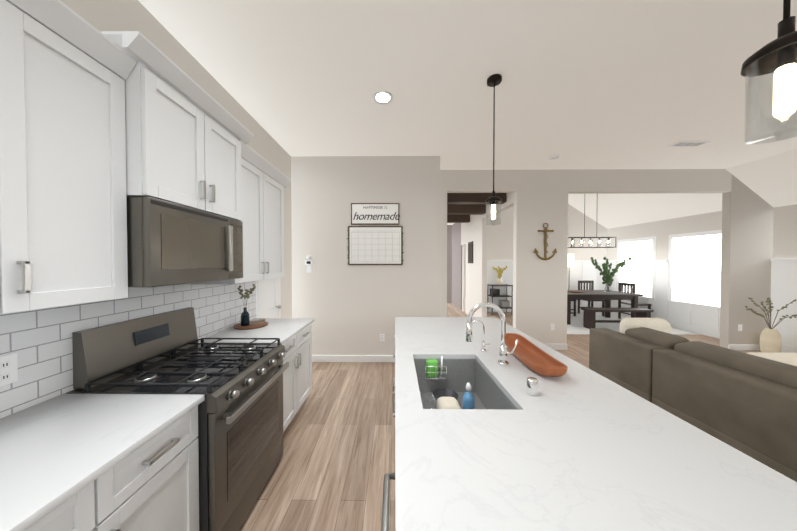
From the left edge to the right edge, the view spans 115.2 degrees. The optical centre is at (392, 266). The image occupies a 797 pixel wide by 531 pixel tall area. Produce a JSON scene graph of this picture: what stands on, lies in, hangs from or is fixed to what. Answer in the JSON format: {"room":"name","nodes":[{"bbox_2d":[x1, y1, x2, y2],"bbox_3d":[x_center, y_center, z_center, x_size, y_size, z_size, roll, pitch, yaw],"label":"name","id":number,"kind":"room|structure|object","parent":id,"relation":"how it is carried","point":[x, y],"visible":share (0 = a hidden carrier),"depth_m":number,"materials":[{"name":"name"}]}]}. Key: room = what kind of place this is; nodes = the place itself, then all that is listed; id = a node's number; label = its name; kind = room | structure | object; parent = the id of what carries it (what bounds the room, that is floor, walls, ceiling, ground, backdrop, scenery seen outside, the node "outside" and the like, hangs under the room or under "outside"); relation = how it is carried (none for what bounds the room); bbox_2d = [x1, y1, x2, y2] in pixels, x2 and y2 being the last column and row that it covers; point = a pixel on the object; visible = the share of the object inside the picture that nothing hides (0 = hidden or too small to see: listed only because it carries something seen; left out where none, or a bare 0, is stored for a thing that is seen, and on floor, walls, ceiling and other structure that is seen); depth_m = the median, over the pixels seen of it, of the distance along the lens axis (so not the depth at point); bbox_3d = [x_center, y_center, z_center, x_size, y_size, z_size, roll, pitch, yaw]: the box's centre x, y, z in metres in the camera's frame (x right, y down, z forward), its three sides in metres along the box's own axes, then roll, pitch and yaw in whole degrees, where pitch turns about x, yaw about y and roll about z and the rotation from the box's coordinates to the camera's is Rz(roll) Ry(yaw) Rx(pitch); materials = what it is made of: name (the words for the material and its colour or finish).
{"room":"kitchen","nodes":[
{"label":"kitchen","id":0,"kind":"room"},
{"bbox_2d":[60,0,291,317],"bbox_3d":[-1.649,-0.059,0.937,0.120,3.170,7.160,0,1,1],"label":"wall","id":1,"kind":"structure","parent":0,"point":[118,15],"depth_m":2.04,"materials":[{"name":"paint"}]},
{"bbox_2d":[0,353,17,386],"bbox_3d":[-1.576,0.425,0.998,0.007,0.120,0.130,0,1,1],"label":"outlet","id":2,"kind":"object","parent":1,"relation":"attached to","point":[8,369],"visible":1,"depth_m":1.04,"materials":[{"name":"white plastic"}]},
{"bbox_2d":[0,0,39,313],"bbox_3d":[-1.427,-0.399,0.605,0.329,1.120,0.536,0,1,1],"label":"upper cabinet","id":3,"kind":"object","parent":1,"relation":"attached to","point":[19,202],"depth_m":0.85,"materials":[{"name":"white wood"}]},
{"bbox_2d":[32,0,131,308],"bbox_3d":[-1.423,-0.405,0.974,0.329,1.120,0.454,0,1,1],"label":"upper cabinet","id":4,"kind":"object","parent":1,"relation":"attached to","point":[65,70],"depth_m":1.02,"materials":[{"name":"white wood"}]},
{"bbox_2d":[0,281,255,418],"bbox_3d":[-1.591,0.139,0.379,0.008,1.010,5.040,0,1,1],"label":"backsplash","id":5,"kind":"structure","parent":1,"relation":"attached to","point":[39,342],"depth_m":1.24,"materials":[{"name":"tile"}]},
{"bbox_2d":[100,31,253,220],"bbox_3d":[-1.346,-0.694,1.577,0.469,0.700,0.909,0,1,1],"label":"upper cabinet","id":6,"kind":"object","parent":1,"relation":"attached to","point":[185,132],"visible":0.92,"depth_m":1.37,"materials":[{"name":"white wood"}]},
{"bbox_2d":[127,197,242,286],"bbox_3d":[-1.348,-0.120,1.585,0.463,0.438,0.749,0,1,1],"label":"microwave","id":7,"kind":"object","parent":6,"relation":"attached to","point":[169,243],"visible":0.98,"depth_m":1.36,"materials":[{"name":"metal"}]},
{"bbox_2d":[191,139,290,283],"bbox_3d":[-1.369,-0.427,2.443,0.404,1.120,0.961,0,1,1],"label":"upper cabinet","id":8,"kind":"object","parent":1,"relation":"attached to","point":[264,183],"visible":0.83,"depth_m":2.35,"materials":[{"name":"white wood"}]},
{"bbox_2d":[256,278,281,317],"bbox_3d":[-1.520,0.442,3.203,0.086,2.100,0.580,0,1,1],"label":"pantry door","id":9,"kind":"structure","parent":1,"relation":"in","point":[268,298],"depth_m":3.18,"materials":[{"name":"white wood"}]},
{"bbox_2d":[291,156,439,354],"bbox_3d":[-0.458,-0.122,5.199,2.410,3.170,2.590,0,1,1],"label":"wall","id":10,"kind":"structure","parent":0,"point":[353,309],"depth_m":3.90,"materials":[{"name":"paint"}]},
{"bbox_2d":[305,255,312,272],"bbox_3d":[-1.287,-0.036,3.901,0.110,0.265,0.024,0,1,1],"label":"thermostat","id":11,"kind":"object","parent":10,"relation":"attached to","point":[308,262],"visible":0.98,"depth_m":3.89,"materials":[{"name":"white plastic"}]},
{"bbox_2d":[312,355,394,361],"bbox_3d":[-0.405,1.432,3.918,2.305,0.100,0.015,0,1,1],"label":"baseboard","id":12,"kind":"structure","parent":10,"relation":"attached to","point":[352,358],"depth_m":3.91,"materials":[{"name":"white"}]},
{"bbox_2d":[351,203,398,224],"bbox_3d":[-0.262,-0.803,3.879,0.743,0.330,0.023,0,1,1],"label":"sign","id":13,"kind":"object","parent":10,"relation":"attached to","point":[392,209],"visible":0.96,"depth_m":3.87,"materials":[{"name":"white wood"}]},
{"bbox_2d":[363,206,386,208],"bbox_3d":[-0.261,-0.900,3.865,0.361,0.038,0.002,0,1,1],"label":"sign text top","id":14,"kind":"object","parent":13,"relation":"attached to","point":[376,207],"visible":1,"depth_m":3.86,"materials":[{"name":"black paint"}]},
{"bbox_2d":[353,212,399,219],"bbox_3d":[-0.241,-0.769,3.866,0.716,0.117,0.003,0,1,1],"label":"sign text","id":15,"kind":"object","parent":13,"relation":"attached to","point":[376,216],"visible":1,"depth_m":3.87,"materials":[{"name":"black paint"}]},
{"bbox_2d":[347,226,403,264],"bbox_3d":[-0.259,-0.318,3.881,0.872,0.600,0.034,0,1,1],"label":"frame","id":16,"kind":"object","parent":10,"relation":"attached to","point":[375,245],"visible":0.98,"depth_m":3.88,"materials":[{"name":"wood"},{"name":"paper"}]},
{"bbox_2d":[447,225,451,302],"bbox_3d":[1.514,-0.187,9.583,1.440,3.170,0.120,0,1,1],"label":"wall","id":17,"kind":"structure","parent":0,"point":[449,227],"depth_m":9.52,"materials":[{"name":"paint"}]},
{"bbox_2d":[138,0,796,228],"bbox_3d":[2.394,-1.872,3.437,8.510,1.762,12.900,0,1,1],"label":"ceiling","id":18,"kind":"structure","parent":0,"point":[614,84],"depth_m":2.28,"materials":[{"name":"white paint"}]},
{"bbox_2d":[373,91,392,104],"bbox_3d":[-0.092,-1.661,2.497,0.200,0.012,0.200,0,1,1],"label":"recessed light","id":19,"kind":"object","parent":18,"relation":"in","point":[383,97],"visible":0.96,"depth_m":2.49,"materials":[{"name":"white plastic"}]},
{"bbox_2d":[485,74,501,224],"bbox_3d":[0.906,-1.019,2.256,0.140,1.290,0.140,0,1,1],"label":"pendant light","id":20,"kind":"object","parent":18,"relation":"hanging from","point":[493,80],"visible":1,"depth_m":2.25,"materials":[{"name":"brown metal"}]},
{"bbox_2d":[550,155,558,159],"bbox_3d":[2.483,-1.673,3.879,0.120,0.030,0.120,0,1,1],"label":"smoke detector","id":21,"kind":"object","parent":18,"relation":"attached to","point":[552,157],"visible":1,"depth_m":3.85,"materials":[{"name":"white plastic"}]},
{"bbox_2d":[568,194,615,247],"bbox_3d":[5.193,-1.358,6.615,1.150,1.740,0.220,0,1,1],"label":"chandelier","id":22,"kind":"object","parent":18,"relation":"hanging from","point":[590,241],"visible":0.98,"depth_m":6.62,"materials":[{"name":"black metal"}]},
{"bbox_2d":[668,141,709,146],"bbox_3d":[4.059,-1.675,3.462,0.400,0.014,0.150,0,1,1],"label":"ceiling vent","id":23,"kind":"object","parent":18,"relation":"in","point":[688,143],"visible":0.98,"depth_m":3.45,"materials":[{"name":"white metal"}]},
{"bbox_2d":[741,0,796,144],"bbox_3d":[1.036,-0.995,0.659,0.140,1.290,0.140,0,1,1],"label":"pendant light","id":24,"kind":"object","parent":18,"relation":"hanging from","point":[778,56],"visible":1,"depth_m":0.67,"materials":[{"name":"clear glass"}]},
{"bbox_2d":[452,193,513,316],"bbox_3d":[2.279,-0.767,7.240,0.120,4.400,5.330,0,1,1],"label":"wall","id":25,"kind":"structure","parent":0,"point":[475,229],"depth_m":6.90,"materials":[{"name":"paint"}]},
{"bbox_2d":[468,241,472,262],"bbox_3d":[2.203,-0.386,7.122,0.027,0.600,0.420,0,1,1],"label":"framed picture","id":26,"kind":"object","parent":25,"relation":"attached to","point":[470,252],"visible":1,"depth_m":7.08,"materials":[{"name":"brown wood"}]},
{"bbox_2d":[447,193,506,222],"bbox_3d":[1.482,-1.376,6.130,1.450,0.250,2.550,0,1,1],"label":"beam","id":27,"kind":"structure","parent":25,"relation":"attached to","point":[462,207],"depth_m":5.95,"materials":[{"name":"brown wood"}]},
{"bbox_2d":[239,303,760,530],"bbox_3d":[2.534,1.538,3.486,8.790,0.100,12.900,0,1,1],"label":"floor","id":28,"kind":"structure","parent":0,"point":[335,464],"depth_m":2.05,"materials":[{"name":"brown wood"}]},
{"bbox_2d":[28,458,127,530],"bbox_3d":[-1.262,1.091,0.588,0.658,0.880,0.563,0,1,1],"label":"base cabinet","id":29,"kind":"object","parent":28,"relation":"on","point":[104,506],"depth_m":0.80,"materials":[{"name":"white wood"}]},
{"bbox_2d":[128,402,201,530],"bbox_3d":[-1.258,1.085,0.981,0.658,0.880,0.480,0,1,1],"label":"base cabinet","id":30,"kind":"object","parent":28,"relation":"on","point":[163,475],"depth_m":1.05,"materials":[{"name":"white wood"}]},
{"bbox_2d":[0,394,204,530],"bbox_3d":[-1.256,0.648,-0.212,0.688,0.030,2.852,0,1,1],"label":"countertop","id":31,"kind":"structure","parent":30,"relation":"on","point":[53,449],"depth_m":0.89,"materials":[{"name":"white stone"}]},
{"bbox_2d":[65,307,288,530],"bbox_3d":[-1.185,0.918,1.599,0.787,1.195,0.756,0,1,1],"label":"range","id":32,"kind":"object","parent":28,"relation":"on","point":[239,386],"visible":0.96,"depth_m":1.42,"materials":[{"name":"metal"}]},
{"bbox_2d":[198,318,313,432],"bbox_3d":[-1.227,1.049,2.426,0.689,0.910,0.886,0,1,1],"label":"base cabinet","id":33,"kind":"object","parent":28,"relation":"on","point":[293,335],"visible":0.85,"depth_m":2.36,"materials":[{"name":"white wood"}]},
{"bbox_2d":[233,319,267,329],"bbox_3d":[-1.401,0.583,2.549,0.300,0.018,0.370,0,1,1],"label":"cutting board","id":34,"kind":"object","parent":33,"relation":"on","point":[260,323],"visible":0.92,"depth_m":2.46,"materials":[{"name":"brown wood"}]},
{"bbox_2d":[237,284,255,325],"bbox_3d":[-1.415,0.376,2.458,0.156,0.397,0.184,0,1,1],"label":"bud vase","id":35,"kind":"object","parent":34,"relation":"on","point":[245,318],"visible":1,"depth_m":2.44,"materials":[{"name":"black glass"}]},
{"bbox_2d":[381,357,516,530],"bbox_3d":[0.423,1.087,0.842,0.905,0.880,4.120,0,1,1],"label":"kitchen island","id":36,"kind":"object","parent":28,"relation":"on","point":[461,371],"depth_m":1.71,"materials":[{"name":"quartz"},{"name":"painted wood"}]},
{"bbox_2d":[424,394,436,408],"bbox_3d":[0.222,0.808,1.450,0.076,0.120,0.076,0,1,1],"label":"cup","id":37,"kind":"object","parent":36,"relation":"in","point":[431,401],"visible":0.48,"depth_m":1.47,"materials":[{"name":"clear glass"}]},
{"bbox_2d":[424,356,446,378],"bbox_3d":[0.289,0.675,1.705,0.144,0.142,0.061,0,1,1],"label":"sink caddy","id":38,"kind":"object","parent":36,"relation":"in","point":[431,368],"visible":0.96,"depth_m":1.69,"materials":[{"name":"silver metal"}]},
{"bbox_2d":[433,388,457,400],"bbox_3d":[0.339,0.840,1.609,0.160,0.050,0.160,0,1,1],"label":"sink bowl","id":39,"kind":"object","parent":36,"relation":"in","point":[441,392],"visible":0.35,"depth_m":1.66,"materials":[{"name":"grey metal"}]},
{"bbox_2d":[436,397,460,408],"bbox_3d":[0.322,0.818,1.444,0.130,0.100,0.150,0,1,1],"label":"cloth","id":40,"kind":"object","parent":36,"relation":"in","point":[447,403],"visible":0.38,"depth_m":1.43,"materials":[{"name":"beige fabric"}]},
{"bbox_2d":[463,383,473,408],"bbox_3d":[0.442,0.772,1.467,0.066,0.190,0.066,0,1,1],"label":"bottle","id":41,"kind":"object","parent":36,"relation":"in","point":[468,400],"visible":0.81,"depth_m":1.45,"materials":[{"name":"blue plastic"}]},
{"bbox_2d":[393,317,632,530],"bbox_3d":[0.285,0.632,0.836,0.550,0.030,4.180,0,1,1],"label":"island countertop","id":42,"kind":"structure","parent":36,"relation":"on","point":[456,469],"depth_m":0.77,"materials":[{"name":"white stone"}]},
{"bbox_2d":[471,320,488,351],"bbox_3d":[0.624,0.492,1.801,0.136,0.221,0.040,0,1,1],"label":"filter faucet","id":43,"kind":"object","parent":42,"relation":"on","point":[483,349],"visible":0.94,"depth_m":1.79,"materials":[{"name":"silver metal"}]},
{"bbox_2d":[465,302,517,365],"bbox_3d":[0.616,0.414,1.570,0.328,0.384,0.064,0,1,1],"label":"faucet","id":44,"kind":"object","parent":42,"relation":"on","point":[503,357],"visible":1,"depth_m":1.56,"materials":[{"name":"silver metal"}]},
{"bbox_2d":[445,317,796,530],"bbox_3d":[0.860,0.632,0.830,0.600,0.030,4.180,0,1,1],"label":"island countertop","id":45,"kind":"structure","parent":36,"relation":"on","point":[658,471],"depth_m":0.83,"materials":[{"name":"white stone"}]},
{"bbox_2d":[526,377,538,395],"bbox_3d":[0.674,0.576,1.220,0.054,0.070,0.054,0,1,1],"label":"cup","id":46,"kind":"object","parent":45,"relation":"on","point":[532,386],"visible":1,"depth_m":1.20,"materials":[{"name":"silver metal"}]},
{"bbox_2d":[506,333,567,376],"bbox_3d":[0.889,0.563,1.639,0.190,0.083,0.640,0,1,5],"label":"wood tray","id":47,"kind":"object","parent":45,"relation":"on","point":[532,356],"visible":0.88,"depth_m":1.60,"materials":[{"name":"brown wood"}]},
{"bbox_2d":[487,284,512,314],"bbox_3d":[3.253,1.002,7.656,0.640,0.910,0.390,0,1,1],"label":"bar cart","id":48,"kind":"object","parent":28,"relation":"on","point":[503,304],"visible":0.75,"depth_m":7.52,"materials":[{"name":"black metal"}]},
{"bbox_2d":[492,266,506,284],"bbox_3d":[3.260,0.270,7.662,0.431,0.582,0.393,0,1,1],"label":"potted plant","id":49,"kind":"object","parent":48,"relation":"on","point":[499,281],"visible":1,"depth_m":7.62,"materials":[{"name":"yellow plant"}]},
{"bbox_2d":[512,312,700,334],"bbox_3d":[5.117,1.436,6.607,2.950,0.012,2.400,0,1,1],"label":"area rug","id":50,"kind":"object","parent":28,"relation":"on","point":[576,326],"visible":0.29,"depth_m":6.04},
{"bbox_2d":[568,254,574,313],"bbox_3d":[5.374,0.526,7.691,0.280,1.800,0.280,0,1,1],"label":"floor lamp","id":51,"kind":"object","parent":50,"relation":"on","point":[571,263],"visible":0.54,"depth_m":7.57,"materials":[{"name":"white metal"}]},
{"bbox_2d":[571,300,576,315],"bbox_3d":[5.001,0.930,7.396,0.460,1.000,0.450,0,1,1],"label":"chair","id":52,"kind":"object","parent":50,"relation":"on","point":[574,309],"visible":0.06,"depth_m":7.19,"materials":[{"name":"brown wood"}]},
{"bbox_2d":[578,280,604,315],"bbox_3d":[5.801,0.931,7.388,0.460,1.000,0.450,0,1,1],"label":"chair","id":53,"kind":"object","parent":50,"relation":"on","point":[591,284],"visible":0.48,"depth_m":7.57,"materials":[{"name":"brown wood"}]},
{"bbox_2d":[567,290,642,324],"bbox_3d":[5.168,1.059,6.651,1.850,0.765,1.000,0,1,1],"label":"dining table","id":54,"kind":"object","parent":50,"relation":"on","point":[607,296],"visible":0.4,"depth_m":6.23,"materials":[{"name":"brown wood"}]},
{"bbox_2d":[591,257,630,289],"bbox_3d":[5.683,0.212,6.611,0.661,0.930,0.835,0,1,1],"label":"potted plant","id":55,"kind":"object","parent":54,"relation":"on","point":[608,276],"visible":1,"depth_m":6.61,"materials":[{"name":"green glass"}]},
{"bbox_2d":[581,307,652,328],"bbox_3d":[5.184,1.218,5.864,1.400,0.470,0.320,0,1,1],"label":"bench","id":56,"kind":"object","parent":50,"relation":"on","point":[589,319],"visible":0.81,"depth_m":5.79,"materials":[{"name":"brown wood"}]},
{"bbox_2d":[618,282,651,318],"bbox_3d":[6.378,0.941,6.667,0.450,1.000,0.460,0,1,1],"label":"chair","id":57,"kind":"object","parent":50,"relation":"on","point":[631,285],"visible":0.46,"depth_m":6.68,"materials":[{"name":"brown wood"}]},
{"bbox_2d":[589,327,796,481],"bbox_3d":[2.746,1.078,1.402,1.060,0.882,2.950,0,1,1],"label":"sofa","id":58,"kind":"object","parent":28,"relation":"on","point":[745,403],"visible":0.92,"depth_m":1.79,"materials":[{"name":"brown fabric"}]},
{"bbox_2d":[620,318,670,333],"bbox_3d":[2.751,0.753,2.757,0.460,0.379,0.190,0,1,1],"label":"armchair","id":59,"kind":"object","parent":58,"relation":"on","point":[660,324],"visible":0.42,"depth_m":2.69,"materials":[{"name":"beige fabric"}]},
{"bbox_2d":[745,297,796,352],"bbox_3d":[6.139,0.988,4.059,0.642,0.983,0.592,0,1,1],"label":"floor vase","id":60,"kind":"object","parent":28,"relation":"on","point":[770,339],"visible":0.98,"depth_m":4.19,"materials":[{"name":"beige ceramic"}]},
{"bbox_2d":[747,352,796,365],"bbox_3d":[4.441,1.247,1.861,1.000,0.530,2.100,0,1,1],"label":"ottoman","id":61,"kind":"object","parent":28,"relation":"on","point":[789,358],"visible":0.08,"depth_m":2.72,"materials":[{"name":"beige fabric"}]},
{"bbox_2d":[462,204,606,311],"bbox_3d":[4.512,-0.878,7.940,4.570,4.600,0.120,0,1,1],"label":"wall","id":62,"kind":"structure","parent":0,"point":[499,241],"depth_m":7.88,"materials":[{"name":"paint"}]},
{"bbox_2d":[487,260,606,311],"bbox_3d":[4.511,0.618,7.883,4.330,1.610,0.038,0,1,1],"label":"trim","id":63,"kind":"structure","parent":62,"relation":"attached to","point":[584,270],"depth_m":7.87,"materials":[{"name":"white paint"}]},
{"bbox_2d":[440,169,773,347],"bbox_3d":[3.690,-0.112,4.510,5.900,3.170,0.120,0,1,1],"label":"wall","id":64,"kind":"structure","parent":0,"point":[539,284],"depth_m":4.45,"materials":[{"name":"paint"}]},
{"bbox_2d":[534,223,556,260],"bbox_3d":[2.689,-0.430,4.431,0.399,0.659,0.050,0,1,1],"label":"anchor","id":65,"kind":"object","parent":64,"relation":"attached to","point":[545,231],"visible":0.94,"depth_m":4.42,"materials":[{"name":"gold metal"}]},
{"bbox_2d":[545,344,566,349],"bbox_3d":[2.639,1.424,4.476,0.900,0.100,0.015,0,1,1],"label":"baseboard","id":66,"kind":"structure","parent":64,"relation":"attached to","point":[554,346],"depth_m":4.47,"materials":[{"name":"white"}]},
{"bbox_2d":[728,344,759,349],"bbox_3d":[6.274,1.424,4.438,0.730,0.100,0.015,0,1,1],"label":"baseboard","id":67,"kind":"structure","parent":64,"relation":"attached to","point":[730,346],"depth_m":4.43,"materials":[{"name":"white"}]},
{"bbox_2d":[607,204,796,304],"bbox_3d":[6.680,-0.599,2.620,0.120,4.200,10.720,0,1,1],"label":"wall","id":68,"kind":"structure","parent":0,"point":[784,231],"depth_m":5.59,"materials":[{"name":"paint"}]},
{"bbox_2d":[617,236,655,299],"bbox_3d":[6.681,0.037,6.945,0.090,1.600,1.130,0,1,1],"label":"window","id":69,"kind":"structure","parent":68,"relation":"in","point":[639,271],"depth_m":6.82,"materials":[{"name":"white glass"}]},
{"bbox_2d":[607,260,719,338],"bbox_3d":[6.639,0.643,6.194,0.038,1.610,3.290,0,1,1],"label":"trim","id":70,"kind":"structure","parent":68,"relation":"attached to","point":[698,319],"depth_m":5.99,"materials":[{"name":"white"}]},
{"bbox_2d":[666,230,721,308],"bbox_3d":[6.666,0.058,5.520,0.090,1.600,1.180,0,1,1],"label":"window","id":71,"kind":"structure","parent":68,"relation":"in","point":[694,259],"depth_m":5.53,"materials":[{"name":"white glass"}]},
{"bbox_2d":[770,258,796,352],"bbox_3d":[6.582,0.722,0.855,0.038,1.610,7.150,0,1,1],"label":"trim","id":72,"kind":"structure","parent":68,"relation":"attached to","point":[783,270],"depth_m":4.26,"materials":[{"name":"white paint"}]}
]}

